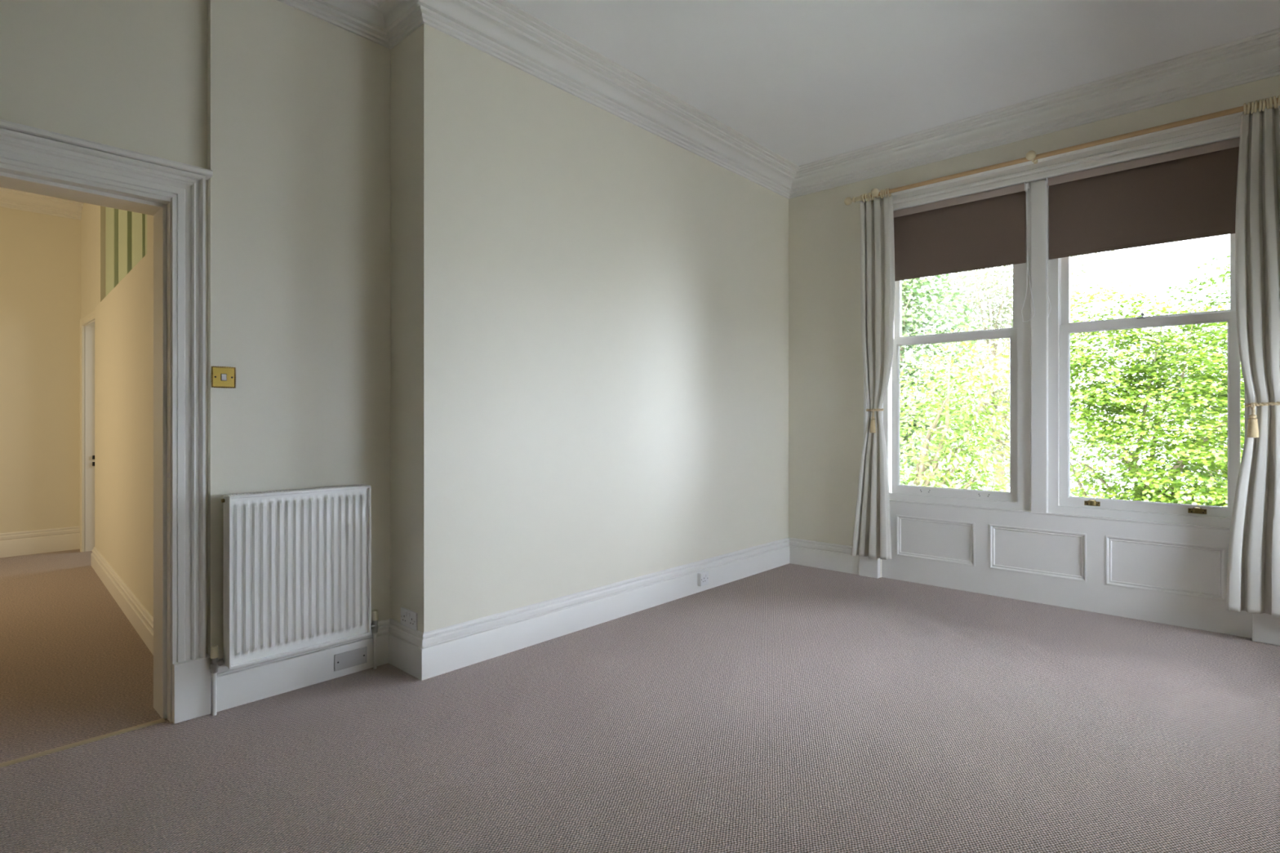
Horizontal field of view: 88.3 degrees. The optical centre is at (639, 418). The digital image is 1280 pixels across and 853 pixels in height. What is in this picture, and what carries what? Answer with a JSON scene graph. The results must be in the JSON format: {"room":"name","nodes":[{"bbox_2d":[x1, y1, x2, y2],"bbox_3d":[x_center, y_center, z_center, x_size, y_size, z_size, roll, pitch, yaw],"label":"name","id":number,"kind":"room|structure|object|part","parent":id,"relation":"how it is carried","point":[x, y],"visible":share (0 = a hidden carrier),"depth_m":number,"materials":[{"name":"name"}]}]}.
{"room":"empty living room","nodes":[
{"label":"empty living room","id":0,"kind":"room"},
{"bbox_2d":[0,206,80,533],"bbox_3d":[-5.534,-0.395,5.817,0.180,3.190,4.900,0,0,42],"label":"wall","id":1,"kind":"structure","parent":0,"point":[40,254],"depth_m":5.88,"materials":[{"name":"beige paint"}]},
{"bbox_2d":[0,525,79,557],"bbox_3d":[-6.083,1.096,5.066,0.025,0.208,2.750,0,0,42],"label":"baseboard","id":2,"kind":"structure","parent":1,"relation":"attached to","point":[63,539],"depth_m":5.86,"materials":[{"name":"white paint"}]},
{"bbox_2d":[0,186,83,220],"bbox_3d":[-6.014,-1.910,5.003,0.212,0.160,2.750,0,0,42],"label":"crown molding","id":3,"kind":"structure","parent":1,"relation":"attached to","point":[9,198],"depth_m":5.83,"materials":[{"name":"white paint"}]},
{"bbox_2d":[80,202,105,318],"bbox_3d":[-3.966,-0.395,5.234,2.920,3.190,0.360,0,0,42],"label":"wall","id":4,"kind":"structure","parent":0,"point":[93,216],"depth_m":5.67,"materials":[{"name":"beige paint"}]},
{"bbox_2d":[0,0,207,653],"bbox_3d":[-3.604,-0.395,0.863,0.160,3.190,5.202,0,0,42],"label":"wall","id":5,"kind":"structure","parent":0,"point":[131,75],"depth_m":2.51,"materials":[{"name":"beige paint"}]},
{"bbox_2d":[0,119,213,768],"bbox_3d":[-2.212,0.093,2.344,0.252,2.214,1.137,0,0,42],"label":"door frame","id":6,"kind":"structure","parent":5,"relation":"attached to","point":[33,160],"depth_m":2.63,"materials":[{"name":"white paint"}]},
{"bbox_2d":[90,206,153,655],"bbox_3d":[-3.530,-0.395,4.626,0.295,3.190,4.794,0,0,-45],"label":"wall","id":7,"kind":"structure","parent":0,"point":[122,557],"depth_m":4.19,"materials":[{"name":"beige paint"}]},
{"bbox_2d":[80,310,94,551],"bbox_3d":[-4.554,0.142,5.761,1.060,2.115,0.398,0,0,42],"label":"door","id":8,"kind":"structure","parent":7,"relation":"in","point":[86,322],"depth_m":5.95,"materials":[{"name":"beige paint"}]},
{"bbox_3d":[-3.204,1.125,4.105,0.025,0.150,3.595,0,0,-45],"label":"skirting","id":9,"kind":"part","parent":7,"relation":"part of","materials":[{"name":"white paint"}]},
{"bbox_2d":[207,0,391,658],"bbox_3d":[-1.571,-0.395,3.052,0.200,3.190,0.773,0,0,42],"label":"wall","id":10,"kind":"structure","parent":0,"point":[299,102],"depth_m":2.94,"materials":[{"name":"beige paint"}]},
{"bbox_2d":[211,365,235,388],"bbox_3d":[-1.723,-0.171,2.729,0.012,0.091,0.091,0,0,42],"label":"light switch","id":11,"kind":"object","parent":10,"relation":"attached to","point":[221,376],"visible":1,"depth_m":2.73,"materials":[{"name":"gold metal"}]},
{"bbox_2d":[210,484,377,715],"bbox_3d":[-1.475,0.755,2.896,0.092,0.889,0.699,0,0,42],"label":"radiator","id":12,"kind":"object","parent":10,"relation":"attached to","point":[297,562],"visible":1,"depth_m":2.83,"materials":[{"name":"white metal"}]},
{"bbox_3d":[-1.681,0.658,2.675,0.062,0.688,0.002,0,0,42],"label":"panel","id":13,"kind":"part","parent":12,"relation":"part of","materials":[{"name":"white metal"}]},
{"bbox_2d":[224,484,368,496],"bbox_3d":[-1.484,0.312,2.888,0.066,0.002,0.574,0,0,43],"label":"grille","id":14,"kind":"object","parent":12,"relation":"attached to","point":[360,486],"depth_m":2.87,"materials":[{"name":"white metal"}]},
{"bbox_3d":[-1.457,0.660,2.863,0.015,0.676,0.570,0,0,43],"label":"panel","id":15,"kind":"part","parent":12,"relation":"part of","materials":[{"name":"white metal"}]},
{"bbox_2d":[391,23,788,632],"bbox_3d":[0.033,-0.395,4.565,0.520,3.190,3.625,0,0,42],"label":"wall","id":16,"kind":"structure","parent":0,"point":[589,308],"depth_m":3.66,"materials":[{"name":"beige paint"}]},
{"bbox_2d":[400,607,417,631],"bbox_3d":[-1.101,0.953,3.136,0.146,0.084,0.013,0,0,42],"label":"double socket","id":17,"kind":"object","parent":16,"relation":"attached to","point":[408,617],"visible":1,"depth_m":3.12,"materials":[{"name":"white plastic"}]},
{"bbox_2d":[211,537,858,712],"bbox_3d":[-0.152,1.096,4.051,4.192,0.208,0.624,0,0,-37],"label":"baseboard","id":18,"kind":"structure","parent":16,"relation":"attached to","point":[420,655],"depth_m":3.37,"materials":[{"name":"white paint"}]},
{"bbox_2d":[334,646,367,671],"bbox_3d":[-1.357,1.128,3.095,0.008,0.076,0.152,0,0,42],"label":"blank plate","id":19,"kind":"object","parent":18,"relation":"attached to","point":[355,657],"visible":1,"depth_m":3.09,"materials":[{"name":"grey plastic"}]},
{"bbox_2d":[697,571,708,586],"bbox_3d":[0.437,1.108,4.560,0.033,0.088,0.088,0,0,42],"label":"socket","id":20,"kind":"object","parent":18,"relation":"attached to","point":[702,577],"visible":1,"depth_m":4.54,"materials":[{"name":"white plastic"}]},
{"bbox_2d":[277,0,1279,199],"bbox_3d":[-0.434,-1.910,0.866,4.510,0.160,9.090,0,0,42],"label":"crown molding","id":21,"kind":"structure","parent":16,"relation":"attached to","point":[500,29],"depth_m":3.85,"materials":[{"name":"white paint"}]},
{"bbox_2d":[0,549,1279,852],"bbox_3d":[-2.265,1.260,2.523,9.850,0.120,9.460,0,0,42],"label":"floor","id":22,"kind":"structure","parent":0,"point":[789,708],"depth_m":2.47,"materials":[{"name":"carpet"}]},
{"bbox_2d":[506,0,1279,165],"bbox_3d":[-2.218,-2.090,2.575,9.850,0.200,9.600,0,0,42],"label":"ceiling","id":23,"kind":"structure","parent":0,"point":[806,81],"depth_m":3.55,"materials":[{"name":"white paint"}]},
{"bbox_2d":[788,75,1279,577],"bbox_3d":[2.874,-0.395,4.209,4.150,3.190,0.310,0,0,42],"label":"wall","id":24,"kind":"structure","parent":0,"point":[826,366],"depth_m":5.22,"materials":[{"name":"beige paint"}]},
{"bbox_2d":[893,182,1035,322],"bbox_3d":[2.217,-1.091,4.615,0.966,0.922,0.069,0,0,42],"label":"roller blind","id":25,"kind":"object","parent":24,"relation":"attached to","point":[986,229],"visible":0.84,"depth_m":4.59,"materials":[{"name":"brown fabric"}]},
{"bbox_3d":[2.513,-1.076,4.306,0.008,0.888,0.039,0,0,-38],"label":"pull cord","id":26,"kind":"part","parent":25,"relation":"part of","materials":[{"name":"white plastic"}]},
{"bbox_3d":[2.535,-1.075,4.295,0.067,0.890,0.007,0,0,39],"label":"pull cord","id":27,"kind":"part","parent":25,"relation":"part of","materials":[{"name":"white plastic"}]},
{"bbox_2d":[844,94,1279,204],"bbox_3d":[2.557,-1.654,4.159,2.662,0.068,0.193,0,0,42],"label":"pole","id":28,"kind":"object","parent":24,"relation":"attached to","point":[1031,155],"visible":0.98,"depth_m":4.01,"materials":[{"name":"brown wood"}]},
{"bbox_2d":[850,195,894,559],"bbox_3d":[1.735,-0.296,4.910,0.315,2.671,0.083,0,0,42],"label":"curtain","id":29,"kind":"object","parent":28,"relation":"hanging from","point":[871,539],"visible":0.99,"depth_m":4.88,"materials":[{"name":"beige fabric"}]},
{"bbox_2d":[866,408,884,432],"bbox_3d":[1.732,0.015,4.886,0.128,0.181,0.076,0,0,42],"label":"tieback","id":30,"kind":"object","parent":29,"relation":"attached to","point":[873,428],"visible":1,"depth_m":4.86,"materials":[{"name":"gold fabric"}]},
{"bbox_2d":[1226,105,1279,617],"bbox_3d":[3.335,-0.298,3.437,0.423,2.675,0.072,0,0,42],"label":"curtain","id":31,"kind":"object","parent":28,"relation":"hanging from","point":[1253,567],"visible":0.99,"depth_m":3.49,"materials":[{"name":"beige fabric"}]},
{"bbox_2d":[1244,401,1279,437],"bbox_3d":[3.321,0.001,3.414,0.279,0.198,0.098,0,0,42],"label":"tieback","id":32,"kind":"object","parent":31,"relation":"attached to","point":[1252,424],"visible":1,"depth_m":3.46,"materials":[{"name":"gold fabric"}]},
{"bbox_2d":[881,499,1252,638],"bbox_3d":[2.596,0.903,4.298,2.060,0.593,0.044,0,0,42],"label":"wainscoting","id":33,"kind":"structure","parent":24,"relation":"attached to","point":[1167,573],"depth_m":4.16,"materials":[{"name":"white paint"}]},
{"bbox_3d":[2.111,0.869,4.730,0.541,0.301,0.019,0,0,43],"label":"panel moulding","id":34,"kind":"part","parent":33,"relation":"part of","materials":[{"name":"white paint"}]},
{"bbox_3d":[2.121,0.869,4.739,0.533,0.293,0.010,0,0,43],"label":"panel","id":35,"kind":"part","parent":33,"relation":"part of","materials":[{"name":"white paint"}]},
{"bbox_3d":[2.591,0.869,4.308,0.544,0.293,0.010,0,0,43],"label":"panel","id":36,"kind":"part","parent":33,"relation":"part of","materials":[{"name":"white paint"}]},
{"bbox_3d":[2.582,0.869,4.298,0.552,0.301,0.019,0,0,43],"label":"panel moulding","id":37,"kind":"part","parent":33,"relation":"part of","materials":[{"name":"white paint"}]},
{"bbox_3d":[3.071,0.869,3.869,0.544,0.293,0.010,0,0,43],"label":"panel","id":38,"kind":"part","parent":33,"relation":"part of","materials":[{"name":"white paint"}]},
{"bbox_3d":[3.062,0.869,3.859,0.552,0.301,0.019,0,0,43],"label":"panel moulding","id":39,"kind":"part","parent":33,"relation":"part of","materials":[{"name":"white paint"}]},
{"bbox_2d":[858,104,1279,645],"bbox_3d":[2.630,-0.240,4.326,2.377,2.880,0.248,0,0,42],"label":"window surround","id":40,"kind":"object","parent":24,"relation":"attached to","point":[1037,338],"visible":0.38,"depth_m":4.27,"materials":[{"name":"white paint"}]},
{"bbox_2d":[891,264,1017,502],"bbox_3d":[2.248,-0.486,4.734,0.852,2.117,0.090,0,0,42],"label":"window","id":41,"kind":"structure","parent":40,"relation":"attached to","point":[1011,333],"depth_m":4.72,"materials":[{"name":"white paint"}]},
{"bbox_3d":[2.264,-1.058,4.752,0.852,0.975,0.042,0,0,43],"label":"sash","id":42,"kind":"part","parent":41,"relation":"part of","materials":[{"name":"white paint"}]},
{"bbox_3d":[2.656,-0.463,4.364,2.060,2.205,0.155,0,0,43],"label":"box frame","id":43,"kind":"part","parent":40,"relation":"part of","materials":[{"name":"white paint"}]},
{"bbox_3d":[2.558,-0.345,4.256,2.290,2.670,0.048,0,0,43],"label":"architrave","id":44,"kind":"part","parent":40,"relation":"part of","materials":[{"name":"white paint"}]},
{"bbox_2d":[1059,233,1240,518],"bbox_3d":[3.050,-0.486,3.988,0.862,2.117,0.106,0,0,42],"label":"window","id":45,"kind":"structure","parent":40,"relation":"attached to","point":[1066,327],"depth_m":3.94,"materials":[{"name":"white paint"}]},
{"bbox_2d":[1088,499,1096,505],"bbox_3d":[2.830,0.525,4.128,0.044,0.034,0.015,0,0,43],"label":"lift","id":46,"kind":"object","parent":45,"relation":"attached to","point":[1091,502],"depth_m":4.12,"materials":[{"name":"gold metal"}]},
{"bbox_3d":[3.071,-1.058,4.012,0.862,0.975,0.042,0,0,43],"label":"sash","id":47,"kind":"part","parent":45,"relation":"part of","materials":[{"name":"white paint"}]},
{"bbox_2d":[1192,506,1202,513],"bbox_3d":[3.202,0.525,3.787,0.044,0.034,0.015,0,0,43],"label":"lift","id":48,"kind":"object","parent":45,"relation":"attached to","point":[1195,509],"depth_m":3.78,"materials":[{"name":"gold metal"}]},
{"bbox_2d":[1044,137,1239,319],"bbox_3d":[2.966,-1.093,3.932,0.944,0.918,0.065,0,0,42],"label":"roller blind","id":49,"kind":"object","parent":24,"relation":"attached to","point":[1189,193],"visible":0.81,"depth_m":3.92,"materials":[{"name":"brown fabric"}]},
{"bbox_3d":[2.613,-1.077,4.220,0.031,0.886,0.013,0,0,43],"label":"pull cord","id":50,"kind":"part","parent":49,"relation":"part of","materials":[{"name":"white plastic"}]},
{"bbox_3d":[2.617,-1.077,4.222,0.027,0.885,0.008,0,0,27],"label":"pull cord","id":51,"kind":"part","parent":49,"relation":"part of","materials":[{"name":"white plastic"}]},
{"label":"outside","id":52,"kind":"structure","parent":0,"visible":0},
{"bbox_2d":[903,476,1195,498],"bbox_3d":[18.733,5.350,16.743,85.000,0.300,70.000,0,0,42],"label":"ground","id":53,"kind":"structure","parent":52,"point":[990,487],"depth_m":49.52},
{"bbox_2d":[899,271,1004,489],"bbox_3d":[5.581,-0.010,15.254,5.133,10.431,3.754,0,0,37],"label":"broadleaf tree","id":54,"kind":"object","parent":53,"relation":"on","point":[911,317],"visible":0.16,"depth_m":14.23,"materials":[{"name":"green plant"}]},
{"bbox_2d":[899,317,1009,492],"bbox_3d":[3.544,1.950,9.157,2.773,6.507,3.972,0,0,-44],"label":"tree","id":55,"kind":"object","parent":53,"relation":"on","point":[922,462],"visible":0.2,"depth_m":8.52,"materials":[{"name":"green plant"}]},
{"bbox_2d":[901,250,1124,497],"bbox_3d":[9.551,-0.554,17.347,6.171,11.524,4.384,0,0,42],"label":"broadleaf tree","id":56,"kind":"object","parent":53,"relation":"on","point":[1006,296],"visible":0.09,"depth_m":17.00,"materials":[{"name":"green plant"}]},
{"bbox_2d":[1070,281,1244,506],"bbox_3d":[7.540,1.803,9.699,1.294,6.813,2.810,0,0,-32],"label":"maple tree","id":57,"kind":"object","parent":53,"relation":"on","point":[1166,489],"visible":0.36,"depth_m":9.36,"materials":[{"name":"green plant"}]},
{"bbox_2d":[1076,335,1243,500],"bbox_3d":[16.017,1.370,17.113,8.129,7.718,4.973,0,0,42],"label":"broadleaf tree","id":58,"kind":"object","parent":53,"relation":"on","point":[1162,451],"visible":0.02,"depth_m":18.19,"materials":[{"name":"green plant"}]},
{"bbox_2d":[1134,253,1244,440],"bbox_3d":[11.972,0.707,10.196,7.053,9.036,3.571,0,0,42],"label":"maple tree","id":59,"kind":"object","parent":53,"relation":"on","point":[1222,276],"visible":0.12,"depth_m":11.45,"materials":[{"name":"green plant"}]}
]}

